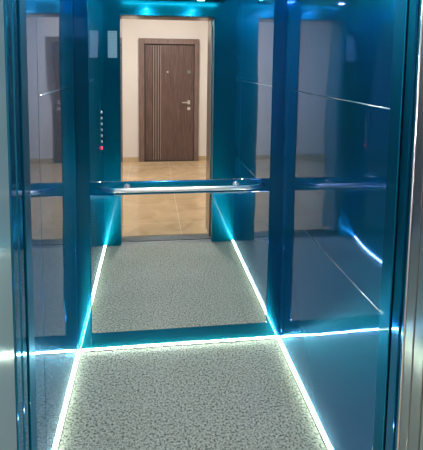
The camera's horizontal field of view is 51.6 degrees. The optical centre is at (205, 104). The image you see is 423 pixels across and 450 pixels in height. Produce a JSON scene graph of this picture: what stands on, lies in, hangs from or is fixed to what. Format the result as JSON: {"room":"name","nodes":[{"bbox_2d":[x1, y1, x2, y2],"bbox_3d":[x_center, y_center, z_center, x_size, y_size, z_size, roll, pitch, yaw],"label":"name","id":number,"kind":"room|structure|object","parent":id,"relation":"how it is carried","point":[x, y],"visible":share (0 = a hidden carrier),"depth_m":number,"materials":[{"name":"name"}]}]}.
{"room":"elevator interior","nodes":[
{"label":"elevator interior","id":0,"kind":"room"},
{"bbox_2d":[26,0,78,449],"bbox_3d":[-0.620,0.315,1.625,0.040,2.260,1.416,0,5,-7],"label":"wall","id":1,"kind":"structure","parent":0,"point":[49,23],"depth_m":1.79,"materials":[{"name":"blue metal"}]},
{"bbox_2d":[39,86,70,95],"bbox_3d":[-0.630,-0.059,1.863,0.004,0.004,0.615,0,5,-7],"label":"trim","id":2,"kind":"structure","parent":1,"relation":"attached to","point":[69,86],"depth_m":1.77,"materials":[{"name":"silver metal"}]},
{"bbox_2d":[54,349,80,449],"bbox_3d":[-0.608,1.432,1.733,0.010,0.014,1.413,0,5,-7],"label":"light strip","id":3,"kind":"object","parent":1,"relation":"attached to","point":[79,351],"visible":1,"depth_m":2.05,"materials":[{"name":"white plastic"}]},
{"bbox_2d":[73,0,287,350],"bbox_3d":[-0.127,0.246,2.423,1.219,2.260,0.050,0,5,-7],"label":"wall","id":4,"kind":"structure","parent":0,"point":[85,188],"depth_m":2.43,"materials":[{"name":"blue metal"}]},
{"bbox_2d":[82,335,274,351],"bbox_3d":[-0.136,1.366,2.497,1.103,0.014,0.010,0,5,-7],"label":"light strip","id":5,"kind":"object","parent":4,"relation":"attached to","point":[271,336],"visible":1,"depth_m":2.49,"materials":[{"name":"glowing white led light"},{"name":"translucent plastic diffuser"}]},
{"bbox_2d":[90,191,269,332],"bbox_3d":[-0.133,0.882,2.458,0.995,0.785,0.010,0,5,-7],"label":"wall mirror","id":6,"kind":"object","parent":4,"relation":"attached to","point":[195,259],"visible":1,"depth_m":2.45,"materials":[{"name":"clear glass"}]},
{"bbox_2d":[87,0,274,181],"bbox_3d":[-0.121,-0.172,2.360,0.995,1.189,0.010,0,5,-7],"label":"wall mirror","id":7,"kind":"object","parent":4,"relation":"attached to","point":[179,89],"visible":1,"depth_m":2.36,"materials":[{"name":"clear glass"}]},
{"bbox_2d":[98,181,264,192],"bbox_3d":[-0.117,0.450,2.385,0.919,0.037,0.066,0,5,-7],"label":"handrail","id":8,"kind":"object","parent":4,"relation":"attached to","point":[236,186],"visible":1,"depth_m":2.35,"materials":[{"name":"silver metal"}]},
{"bbox_2d":[57,338,327,449],"bbox_3d":[-0.049,1.465,1.806,1.139,0.050,1.416,0,5,-7],"label":"floor","id":9,"kind":"structure","parent":0,"point":[236,395],"depth_m":2.07,"materials":[{"name":"stone"}]},
{"bbox_2d":[17,0,408,449],"bbox_3d":[0.056,0.383,0.977,1.219,2.260,0.045,0,5,-7],"label":"door frame","id":10,"kind":"structure","parent":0,"point":[401,6],"depth_m":0.98,"materials":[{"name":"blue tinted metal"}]},
{"bbox_2d":[11,0,28,449],"bbox_3d":[-0.586,0.495,0.865,0.438,2.018,0.032,0,5,-7],"label":"door","id":11,"kind":"structure","parent":10,"relation":"in","point":[14,21],"depth_m":0.86,"materials":[{"name":"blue metal"}]},
{"bbox_2d":[385,0,419,449],"bbox_3d":[0.649,0.495,1.021,0.437,2.018,0.032,0,5,-7],"label":"door","id":12,"kind":"structure","parent":10,"relation":"in","point":[413,17],"depth_m":0.97,"materials":[{"name":"blue metal"}]},
{"bbox_2d":[278,0,394,449],"bbox_3d":[0.549,0.315,1.773,0.040,2.260,1.416,0,5,-7],"label":"wall","id":13,"kind":"structure","parent":0,"point":[335,151],"depth_m":1.78,"materials":[{"name":"blue metal"}]},
{"bbox_2d":[276,336,331,449],"bbox_3d":[0.511,1.432,1.874,0.010,0.014,1.413,0,5,-7],"label":"light strip","id":14,"kind":"object","parent":13,"relation":"attached to","point":[277,337],"visible":1,"depth_m":2.10,"materials":[{"name":"glowing white led light"},{"name":"translucent plastic diffuser"}]},
{"bbox_2d":[288,89,389,109],"bbox_3d":[0.536,-0.018,1.714,0.004,0.004,1.343,0,5,-7],"label":"trim","id":15,"kind":"structure","parent":13,"relation":"attached to","point":[288,89],"depth_m":1.68,"materials":[{"name":"silver metal"}]},
{"bbox_2d":[305,231,379,311],"bbox_3d":[0.543,0.658,1.666,0.004,0.004,0.910,0,5,-7],"label":"trim","id":16,"kind":"structure","parent":13,"relation":"attached to","point":[305,231],"depth_m":1.67,"materials":[{"name":"silver metal"}]},
{"bbox_3d":[0.091,0.209,0.742,4.050,2.650,0.241,0,5,-7],"label":"wall","id":17,"kind":"structure","parent":0,"visible":0},
{"bbox_2d":[0,0,16,449],"bbox_3d":[-0.393,0.488,0.701,0.090,2.088,0.257,0,5,-7],"label":"elevator door frame","id":18,"kind":"structure","parent":17,"relation":"attached to","point":[8,435],"depth_m":0.78,"materials":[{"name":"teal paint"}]},
{"bbox_2d":[3,0,23,449],"bbox_3d":[-0.582,0.499,0.830,0.437,2.018,0.032,0,5,-7],"label":"door","id":19,"kind":"structure","parent":17,"relation":"in","point":[6,3],"depth_m":0.82,"materials":[{"name":"blue metal"}]},
{"bbox_2d":[395,0,422,449],"bbox_3d":[0.654,0.498,0.985,0.436,2.018,0.032,0,5,-7],"label":"door","id":20,"kind":"structure","parent":17,"relation":"in","point":[420,5],"depth_m":0.94,"materials":[{"name":"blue metal"}]},
{"bbox_2d":[397,0,422,449],"bbox_3d":[0.428,0.506,0.940,0.004,2.026,0.004,0,5,-7],"label":"trim","id":21,"kind":"structure","parent":17,"relation":"attached to","point":[421,27],"depth_m":0.92,"materials":[{"name":"silver metal"}]},
{"bbox_2d":[399,34,422,449],"bbox_3d":[0.488,0.487,0.812,0.090,2.088,0.257,0,5,-7],"label":"trim","id":22,"kind":"structure","parent":17,"relation":"attached to","point":[411,422],"depth_m":0.90,"materials":[{"name":"silver metal"}]}
]}

